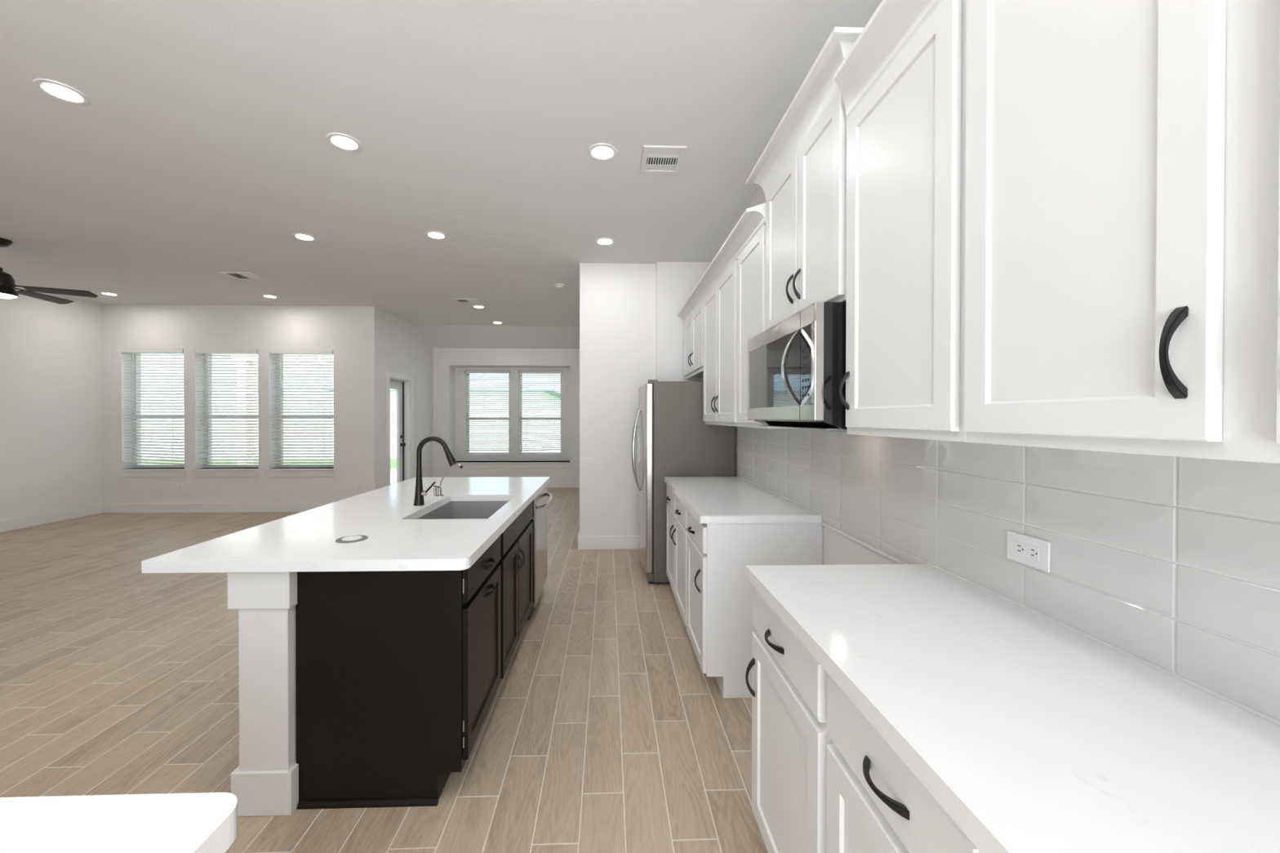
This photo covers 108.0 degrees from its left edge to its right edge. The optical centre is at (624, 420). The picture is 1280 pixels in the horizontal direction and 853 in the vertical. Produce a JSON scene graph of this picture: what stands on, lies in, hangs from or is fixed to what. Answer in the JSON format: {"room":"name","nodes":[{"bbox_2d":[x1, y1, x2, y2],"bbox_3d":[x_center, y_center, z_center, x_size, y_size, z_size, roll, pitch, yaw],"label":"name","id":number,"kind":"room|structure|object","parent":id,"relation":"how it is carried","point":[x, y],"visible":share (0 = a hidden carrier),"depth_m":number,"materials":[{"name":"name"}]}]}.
{"room":"kitchen","nodes":[
{"label":"kitchen","id":0,"kind":"room"},
{"bbox_2d":[0,286,102,520],"bbox_3d":[-7.567,-0.143,1.903,0.190,3.047,9.774,0,0,-2],"label":"wall","id":1,"kind":"structure","parent":0,"point":[51,448],"depth_m":6.15,"materials":[{"name":"paint"}]},
{"bbox_2d":[0,503,102,532],"bbox_3d":[-7.468,1.310,1.983,0.016,0.139,9.608,0,0,-2],"label":"baseboard","id":2,"kind":"structure","parent":1,"relation":"attached to","point":[53,517],"depth_m":6.14,"materials":[{"name":"paint"}]},
{"bbox_2d":[102,304,360,503],"bbox_3d":[-5.868,-0.173,6.973,3.900,3.047,0.256,0,0,-2],"label":"wall","id":3,"kind":"structure","parent":0,"point":[188,328],"depth_m":6.85,"materials":[{"name":"paint"}]},
{"bbox_2d":[116,353,186,477],"bbox_3d":[-6.909,-0.114,6.912,0.955,1.878,0.275,0,0,-2],"label":"window","id":4,"kind":"structure","parent":3,"relation":"in","point":[151,472],"depth_m":6.96,"materials":[{"name":"plastic"}]},
{"bbox_2d":[121,348,184,465],"bbox_3d":[-6.907,-0.198,6.828,0.861,1.698,0.076,0,0,-2],"label":"window blind","id":5,"kind":"object","parent":4,"relation":"attached to","point":[123,350],"visible":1,"depth_m":6.83,"materials":[{"name":"white plastic"}]},
{"bbox_2d":[177,483,183,491],"bbox_3d":[-6.515,0.976,6.828,0.074,0.118,0.007,0,0,-2],"label":"wall outlet","id":6,"kind":"object","parent":3,"relation":"attached to","point":[180,486],"visible":1,"depth_m":6.83,"materials":[{"name":"white plastic"}]},
{"bbox_2d":[102,502,330,513],"bbox_3d":[-5.669,1.282,6.852,3.914,0.139,0.016,0,0,-2],"label":"baseboard","id":7,"kind":"structure","parent":3,"relation":"attached to","point":[162,507],"depth_m":6.83,"materials":[{"name":"paint"}]},
{"bbox_2d":[191,353,261,476],"bbox_3d":[-5.855,-0.113,6.944,0.975,1.878,0.275,0,0,-2],"label":"window","id":8,"kind":"structure","parent":3,"relation":"in","point":[240,470],"depth_m":6.99,"materials":[{"name":"plastic"}]},
{"bbox_2d":[195,349,258,463],"bbox_3d":[-5.852,-0.206,6.860,0.881,1.680,0.076,0,0,-2],"label":"window blind","id":9,"kind":"object","parent":8,"relation":"attached to","point":[249,352],"visible":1,"depth_m":6.86,"materials":[{"name":"white plastic"}]},
{"bbox_2d":[265,354,336,476],"bbox_3d":[-4.780,-0.112,6.978,1.005,1.878,0.275,0,0,-2],"label":"window","id":10,"kind":"structure","parent":3,"relation":"in","point":[291,470],"depth_m":6.97,"materials":[{"name":"plastic"}]},
{"bbox_2d":[269,349,333,463],"bbox_3d":[-4.777,-0.204,6.894,0.911,1.680,0.076,0,0,-2],"label":"window blind","id":11,"kind":"object","parent":10,"relation":"attached to","point":[271,351],"visible":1,"depth_m":6.89,"materials":[{"name":"white plastic"}]},
{"bbox_2d":[355,482,361,490],"bbox_3d":[-3.946,0.979,6.907,0.074,0.118,0.007,0,0,-2],"label":"wall outlet","id":12,"kind":"object","parent":3,"relation":"attached to","point":[358,487],"visible":1,"depth_m":6.91,"materials":[{"name":"white plastic"}]},
{"bbox_2d":[0,488,768,852],"bbox_3d":[-3.283,1.407,3.384,8.850,0.060,12.450,0,0,-2],"label":"floor","id":13,"kind":"structure","parent":0,"point":[604,730],"depth_m":2.23,"materials":[{"name":"beige tile"}]},
{"bbox_2d":[227,572,298,817],"bbox_3d":[-1.282,0.953,1.730,0.215,0.873,0.205,0,0,-2],"label":"island post","id":14,"kind":"object","parent":13,"relation":"on","point":[264,782],"visible":0.71,"depth_m":1.64,"materials":[{"name":"paint"}]},
{"bbox_2d":[295,535,501,809],"bbox_3d":[-0.872,0.952,1.946,0.638,0.873,0.554,0,0,-2],"label":"base cabinet","id":15,"kind":"object","parent":13,"relation":"on","point":[398,673],"visible":0.97,"depth_m":1.69,"materials":[{"name":"brown wood"}]},
{"bbox_2d":[497,501,532,679],"bbox_3d":[-0.896,0.948,2.688,0.640,0.873,0.926,0,0,-2],"label":"base cabinet","id":16,"kind":"object","parent":13,"relation":"on","point":[516,541],"visible":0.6,"depth_m":2.58,"materials":[{"name":"brown wood"}]},
{"bbox_2d":[141,476,550,573],"bbox_3d":[-1.123,0.489,2.702,1.095,0.040,2.228,0,0,-2],"label":"countertop","id":17,"kind":"structure","parent":16,"relation":"on","point":[305,540],"depth_m":1.91,"materials":[{"name":"white stone"}]},
{"bbox_2d":[335,535,368,542],"bbox_3d":[-1.089,0.472,1.861,0.114,0.006,0.114,0,0,-2],"label":"outlet","id":18,"kind":"object","parent":17,"relation":"on","point":[351,539],"visible":1,"depth_m":1.85,"materials":[{"name":"grey metal"}]},
{"bbox_2d":[413,435,457,506],"bbox_3d":[-1.052,0.279,2.586,0.243,0.384,0.057,0,0,5],"label":"faucet","id":19,"kind":"object","parent":17,"relation":"on","point":[419,500],"visible":1,"depth_m":2.58,"materials":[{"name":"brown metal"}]},
{"bbox_2d":[433,462,462,496],"bbox_3d":[-1.094,0.365,2.895,0.180,0.206,0.052,0,0,-2],"label":"tap","id":20,"kind":"object","parent":17,"relation":"on","point":[439,489],"visible":0.94,"depth_m":2.89,"materials":[{"name":"silver metal"}]},
{"bbox_2d":[417,501,508,519],"bbox_3d":[-0.877,0.617,2.587,0.430,0.212,0.719,0,0,-2],"label":"sink","id":21,"kind":"object","parent":17,"relation":"in","point":[451,509],"visible":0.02,"depth_m":2.94,"materials":[{"name":"metal"}]},
{"bbox_2d":[527,484,552,620],"bbox_3d":[-0.879,0.945,3.468,0.659,0.868,0.610,0,0,-2],"label":"dishwasher","id":22,"kind":"object","parent":13,"relation":"on","point":[540,504],"visible":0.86,"depth_m":3.33,"materials":[{"name":"silver metal"}]},
{"bbox_2d":[666,484,689,626],"bbox_3d":[0.649,0.944,3.348,0.630,0.876,1.012,0,0,-2],"label":"base cabinet","id":23,"kind":"object","parent":13,"relation":"on","point":[677,531],"visible":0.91,"depth_m":3.23,"materials":[{"name":"white paint"}]},
{"bbox_2d":[664,476,822,523],"bbox_3d":[0.663,0.488,3.088,0.620,0.038,1.535,0,0,-2],"label":"countertop","id":24,"kind":"structure","parent":23,"relation":"on","point":[709,500],"depth_m":2.66,"materials":[{"name":"white stone"}]},
{"bbox_2d":[631,379,735,583],"bbox_3d":[0.491,0.514,4.352,0.853,1.722,0.918,0,0,-2],"label":"refrigerator","id":25,"kind":"object","parent":13,"relation":"on","point":[673,437],"visible":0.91,"depth_m":3.89,"materials":[{"name":"metal"}]},
{"bbox_2d":[686,508,822,697],"bbox_3d":[0.672,0.949,2.584,0.630,0.876,0.512,0,0,-2],"label":"base cabinet","id":26,"kind":"object","parent":13,"relation":"on","point":[720,628],"visible":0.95,"depth_m":2.33,"materials":[{"name":"white paint"}]},
{"bbox_2d":[745,586,831,852],"bbox_3d":[0.712,0.957,1.288,0.630,0.876,0.519,0,0,-2],"label":"base cabinet","id":27,"kind":"object","parent":13,"relation":"on","point":[790,739],"visible":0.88,"depth_m":1.24,"materials":[{"name":"white paint"}]},
{"bbox_2d":[826,674,980,852],"bbox_3d":[0.735,0.962,0.563,0.630,0.876,0.928,0,0,-2],"label":"base cabinet","id":28,"kind":"object","parent":13,"relation":"on","point":[876,804],"visible":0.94,"depth_m":0.82,"materials":[{"name":"white paint"}]},
{"bbox_2d":[746,564,1279,852],"bbox_3d":[0.734,0.503,0.812,0.620,0.038,1.471,0,0,-2],"label":"countertop","id":29,"kind":"structure","parent":28,"relation":"on","point":[1033,734],"depth_m":0.75,"materials":[{"name":"white stone"}]},
{"bbox_3d":[-1.389,0.965,-0.087,1.720,0.872,1.200,0,0,-2],"label":"cabinet","id":30,"kind":"object","parent":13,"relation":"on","visible":0},
{"bbox_2d":[0,792,237,852],"bbox_3d":[-1.382,0.507,-0.081,1.834,0.040,1.318,0,0,-2],"label":"countertop","id":31,"kind":"structure","parent":30,"relation":"on","point":[193,822],"depth_m":0.56,"materials":[{"name":"white stone"}]},
{"bbox_2d":[360,306,433,493],"bbox_3d":[-3.854,-0.178,8.246,0.204,3.047,2.676,0,0,-2],"label":"wall","id":32,"kind":"structure","parent":0,"point":[389,343],"depth_m":7.20,"materials":[{"name":"paint"}]},
{"bbox_2d":[386,370,413,485],"bbox_3d":[-3.826,0.282,7.763,0.212,2.133,0.980,0,0,-2],"label":"door","id":33,"kind":"structure","parent":32,"relation":"in","point":[403,384],"depth_m":8.11,"materials":[{"name":"paint"}]},
{"bbox_2d":[0,0,882,348],"bbox_3d":[-3.273,-1.583,3.186,8.850,0.372,12.090,0,0,-2],"label":"ceiling","id":34,"kind":"structure","parent":0,"point":[199,148],"depth_m":2.75,"materials":[{"name":"paint"}]},
{"bbox_2d":[0,237,97,304],"bbox_3d":[-5.826,-1.413,4.333,1.234,0.532,1.223,0,0,-2],"label":"ceiling fan","id":35,"kind":"object","parent":34,"relation":"hanging from","point":[7,283],"visible":1,"depth_m":4.43,"materials":[{"name":"brown metal"}]},
{"bbox_2d":[33,78,89,104],"bbox_3d":[-2.839,-1.659,2.350,0.184,0.009,0.184,0,0,-2],"label":"recessed light","id":36,"kind":"object","parent":34,"relation":"in","point":[62,91],"visible":1,"depth_m":2.34,"materials":[{"name":"white plastic"}]},
{"bbox_2d":[98,292,119,296],"bbox_3d":[-6.867,-1.688,6.202,0.184,0.009,0.184,0,0,-2],"label":"recessed light","id":37,"kind":"object","parent":34,"relation":"in","point":[103,293],"visible":1,"depth_m":6.20,"materials":[{"name":"white plastic"}]},
{"bbox_2d":[218,271,267,279],"bbox_3d":[-4.417,-1.679,5.401,0.344,0.010,0.290,0,0,-2],"label":"ceiling vent","id":38,"kind":"object","parent":34,"relation":"in","point":[237,275],"visible":1,"depth_m":5.39,"materials":[{"name":"white plastic"}]},
{"bbox_2d":[261,294,278,297],"bbox_3d":[-4.815,-1.686,6.319,0.184,0.009,0.184,0,0,-2],"label":"recessed light","id":39,"kind":"object","parent":34,"relation":"in","point":[264,295],"visible":1,"depth_m":6.31,"materials":[{"name":"white plastic"}]},
{"bbox_2d":[292,232,316,241],"bbox_3d":[-2.916,-1.671,4.239,0.184,0.009,0.184,0,0,-2],"label":"recessed light","id":40,"kind":"object","parent":34,"relation":"in","point":[304,237],"visible":1,"depth_m":4.23,"materials":[{"name":"white plastic"}]},
{"bbox_2d":[326,132,361,151],"bbox_3d":[-1.672,-1.660,2.777,0.184,0.009,0.184,0,0,-2],"label":"recessed light","id":41,"kind":"object","parent":34,"relation":"in","point":[342,141],"visible":1,"depth_m":2.77,"materials":[{"name":"white plastic"}]},
{"bbox_2d":[425,231,447,239],"bbox_3d":[-1.694,-1.669,4.191,0.184,0.009,0.184,0,0,-2],"label":"recessed light","id":42,"kind":"object","parent":34,"relation":"in","point":[433,234],"visible":1,"depth_m":4.18,"materials":[{"name":"white plastic"}]},
{"bbox_2d":[452,297,480,303],"bbox_3d":[-2.209,-1.684,6.534,0.329,0.010,0.240,0,0,-2],"label":"ceiling vent","id":43,"kind":"object","parent":34,"relation":"in","point":[457,300],"visible":1,"depth_m":6.52,"materials":[{"name":"white plastic"}]},
{"bbox_2d":[472,305,484,308],"bbox_3d":[-2.157,-1.687,6.891,0.184,0.009,0.184,0,0,-2],"label":"recessed light","id":44,"kind":"object","parent":34,"relation":"in","point":[473,306],"visible":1,"depth_m":6.87,"materials":[{"name":"white plastic"}]},
{"bbox_2d":[492,321,502,324],"bbox_3d":[-2.194,-1.694,8.043,0.184,0.009,0.184,0,0,-2],"label":"recessed light","id":45,"kind":"object","parent":34,"relation":"in","point":[495,322],"visible":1,"depth_m":8.05,"materials":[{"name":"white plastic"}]},
{"bbox_2d":[554,283,564,288],"bbox_3d":[-0.806,-1.661,5.768,0.132,0.042,0.132,0,0,-2],"label":"smoke detector","id":46,"kind":"object","parent":34,"relation":"attached to","point":[558,286],"visible":1,"depth_m":5.73,"materials":[{"name":"white plastic"}]},
{"bbox_2d":[587,142,617,160],"bbox_3d":[-0.135,-1.659,2.877,0.184,0.009,0.184,0,0,-2],"label":"recessed light","id":47,"kind":"object","parent":34,"relation":"in","point":[600,151],"visible":1,"depth_m":2.87,"materials":[{"name":"white plastic"}]},
{"bbox_2d":[595,237,614,245],"bbox_3d":[-0.180,-1.668,4.334,0.184,0.009,0.184,0,0,-2],"label":"recessed light","id":48,"kind":"object","parent":34,"relation":"in","point":[601,241],"visible":1,"depth_m":4.32,"materials":[{"name":"white plastic"}]},
{"bbox_2d":[640,145,686,173],"bbox_3d":[0.241,-1.658,2.963,0.266,0.010,0.306,0,0,-2],"label":"ceiling vent","id":49,"kind":"object","parent":34,"relation":"in","point":[655,159],"visible":1,"depth_m":2.95,"materials":[{"name":"white plastic"}]},
{"bbox_2d":[433,347,579,480],"bbox_3d":[-2.245,-0.184,9.519,3.500,3.047,0.510,0,0,-2],"label":"wall","id":50,"kind":"structure","parent":0,"point":[451,365],"depth_m":9.30,"materials":[{"name":"paint"}]},
{"bbox_2d":[439,466,443,472],"bbox_3d":[-3.628,0.974,9.225,0.074,0.118,0.007,0,0,-2],"label":"wall outlet","id":51,"kind":"object","parent":50,"relation":"attached to","point":[441,468],"visible":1,"depth_m":9.22,"materials":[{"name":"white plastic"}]},
{"bbox_2d":[466,373,510,454],"bbox_3d":[-2.818,-0.164,9.697,0.915,1.748,0.080,0,0,-2],"label":"window","id":52,"kind":"structure","parent":50,"relation":"in","point":[468,451],"depth_m":9.67,"materials":[{"name":"plastic"}]},
{"bbox_2d":[466,370,510,450],"bbox_3d":[-2.816,-0.205,9.608,0.891,1.650,0.076,0,0,-2],"label":"window blind","id":53,"kind":"object","parent":52,"relation":"attached to","point":[467,371],"visible":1,"depth_m":9.61,"materials":[{"name":"white plastic"}]},
{"bbox_2d":[446,460,572,468],"bbox_3d":[-2.285,0.886,9.415,2.465,0.112,0.370,0,0,-2],"label":"window sill","id":54,"kind":"structure","parent":50,"relation":"attached to","point":[530,464],"depth_m":9.26,"materials":[{"name":"paint"}]},
{"bbox_2d":[519,373,562,454],"bbox_3d":[-1.736,-0.163,9.730,0.900,1.748,0.080,0,0,-2],"label":"window","id":55,"kind":"structure","parent":50,"relation":"in","point":[520,376],"depth_m":9.70,"materials":[{"name":"plastic"}]},
{"bbox_2d":[519,370,562,451],"bbox_3d":[-1.734,-0.198,9.649,0.876,1.662,0.062,0,0,-2],"label":"window blind","id":56,"kind":"object","parent":55,"relation":"attached to","point":[526,372],"visible":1,"depth_m":9.64,"materials":[{"name":"white plastic"}]},
{"bbox_2d":[547,480,579,488],"bbox_3d":[-2.199,1.271,9.267,3.140,0.139,0.016,0,0,-2],"label":"baseboard","id":57,"kind":"structure","parent":50,"relation":"attached to","point":[553,484],"depth_m":9.29,"materials":[{"name":"paint"}]},
{"bbox_2d":[574,466,578,471],"bbox_3d":[-0.949,0.967,9.307,0.074,0.118,0.007,0,0,-2],"label":"wall outlet","id":58,"kind":"object","parent":50,"relation":"attached to","point":[576,468],"visible":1,"depth_m":9.30,"materials":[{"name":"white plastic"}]},
{"bbox_2d":[579,262,711,536],"bbox_3d":[0.238,-0.167,7.310,1.573,3.047,4.800,0,0,-2],"label":"wall","id":59,"kind":"structure","parent":0,"point":[632,331],"depth_m":4.96,"materials":[{"name":"paint"}]},
{"bbox_2d":[577,530,638,549],"bbox_3d":[-0.213,1.287,7.138,0.703,0.139,4.363,0,0,-2],"label":"baseboard","id":60,"kind":"structure","parent":59,"relation":"attached to","point":[618,542],"depth_m":4.96,"materials":[{"name":"paint"}]},
{"bbox_2d":[734,186,899,564],"bbox_3d":[1.111,-0.127,1.109,0.150,3.047,7.650,0,0,-2],"label":"wall","id":61,"kind":"structure","parent":0,"point":[837,548],"depth_m":2.16,"materials":[{"name":"paint"}]},
{"bbox_2d":[683,302,703,379],"bbox_3d":[0.769,-0.754,4.360,0.332,0.662,1.024,0,0,-2],"label":"upper cabinet","id":62,"kind":"object","parent":61,"relation":"attached to","point":[693,344],"visible":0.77,"depth_m":4.28,"materials":[{"name":"white paint"}]},
{"bbox_2d":[702,260,738,426],"bbox_3d":[0.800,-0.522,3.342,0.332,1.113,1.016,0,0,-2],"label":"upper cabinet","id":63,"kind":"object","parent":61,"relation":"attached to","point":[720,305],"visible":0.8,"depth_m":3.23,"materials":[{"name":"white paint"}]},
{"bbox_2d":[737,224,796,428],"bbox_3d":[0.824,-0.518,2.576,0.332,1.113,0.516,0,0,-2],"label":"upper cabinet","id":64,"kind":"object","parent":61,"relation":"attached to","point":[751,262],"visible":0.25,"depth_m":2.60,"materials":[{"name":"white paint"}]},
{"bbox_2d":[765,89,846,329],"bbox_3d":[0.844,-0.807,1.929,0.332,0.805,0.774,0,0,-2],"label":"upper cabinet","id":65,"kind":"object","parent":61,"relation":"attached to","point":[806,206],"visible":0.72,"depth_m":1.80,"materials":[{"name":"white paint"}]},
{"bbox_2d":[746,302,847,430],"bbox_3d":[0.778,-0.185,1.935,0.435,0.434,0.766,0,0,-2],"label":"microwave","id":66,"kind":"object","parent":65,"relation":"attached to","point":[797,366],"visible":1,"depth_m":1.66,"materials":[{"name":"silver metal"}]},
{"bbox_2d":[677,0,942,324],"bbox_3d":[0.808,-1.111,2.479,0.368,0.242,4.780,0,0,-2],"label":"crown molding","id":67,"kind":"structure","parent":65,"relation":"attached to","point":[819,88],"depth_m":1.59,"materials":[{"name":"white paint"}]},
{"bbox_2d":[839,0,967,442],"bbox_3d":[0.864,-0.509,1.283,0.332,1.113,0.520,0,0,-2],"label":"upper cabinet","id":68,"kind":"object","parent":61,"relation":"attached to","point":[904,377],"visible":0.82,"depth_m":1.19,"materials":[{"name":"white paint"}]},
{"bbox_2d":[737,426,1279,725],"bbox_3d":[1.002,0.282,1.979,0.013,0.478,3.790,0,0,-2],"label":"tile backsplash","id":69,"kind":"structure","parent":61,"relation":"attached to","point":[1171,565],"depth_m":1.02,"materials":[{"name":"tile"}]},
{"bbox_2d":[1007,530,1050,572],"bbox_3d":[1.018,0.328,1.175,0.007,0.074,0.118,0,0,-2],"label":"wall outlet","id":70,"kind":"object","parent":69,"relation":"attached to","point":[1028,550],"visible":1,"depth_m":1.17,"materials":[{"name":"white plastic"}]},
{"bbox_2d":[1014,540,1039,560],"bbox_3d":[1.016,0.328,1.175,0.002,0.033,0.068,0,0,-2],"label":"receptacle","id":71,"kind":"object","parent":70,"relation":"attached to","point":[1024,550],"depth_m":1.17,"materials":[{"name":"white plastic"}]},
{"bbox_2d":[964,0,1279,463],"bbox_3d":[0.886,-0.505,0.558,0.332,1.113,0.930,0,0,-2],"label":"upper cabinet","id":72,"kind":"object","parent":61,"relation":"attached to","point":[1122,242],"visible":1,"depth_m":0.69,"materials":[{"name":"white paint"}]},
{"label":"outside","id":73,"kind":"structure","parent":0,"visible":0},
{"bbox_2d":[141,450,534,468],"bbox_3d":[-8.538,1.311,33.406,65.000,0.060,52.710,0,0,-2],"label":"ground","id":74,"kind":"structure","parent":73,"point":[393,461],"depth_m":15.73,"materials":[{"name":"green plant"}]},
{"bbox_2d":[141,406,560,459],"bbox_3d":[-6.278,0.443,16.857,32.492,1.870,0.080,0,0,-2],"label":"fence","id":75,"kind":"object","parent":74,"relation":"on","point":[393,410],"visible":0.09,"depth_m":16.67,"materials":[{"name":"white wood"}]},
{"bbox_2d":[390,468,396,484],"bbox_3d":[-6.475,1.395,10.059,4.880,0.070,5.910,0,0,-2],"label":"patio slab","id":76,"kind":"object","parent":74,"relation":"on","point":[393,471],"depth_m":11.31,"materials":[{"name":"concrete"}]},
{"bbox_2d":[231,354,333,464],"bbox_3d":[-6.361,-0.176,10.307,4.520,3.070,0.500,0,0,-2],"label":"patio cover","id":77,"kind":"object","parent":76,"relation":"on","point":[232,357],"depth_m":10.15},
{"bbox_2d":[318,373,560,449],"bbox_3d":[-8.698,-1.171,25.737,10.600,5.000,9.200,0,0,-2],"label":"house","id":78,"kind":"structure","parent":74,"relation":"on","point":[393,392],"depth_m":21.78,"materials":[{"name":"white"}]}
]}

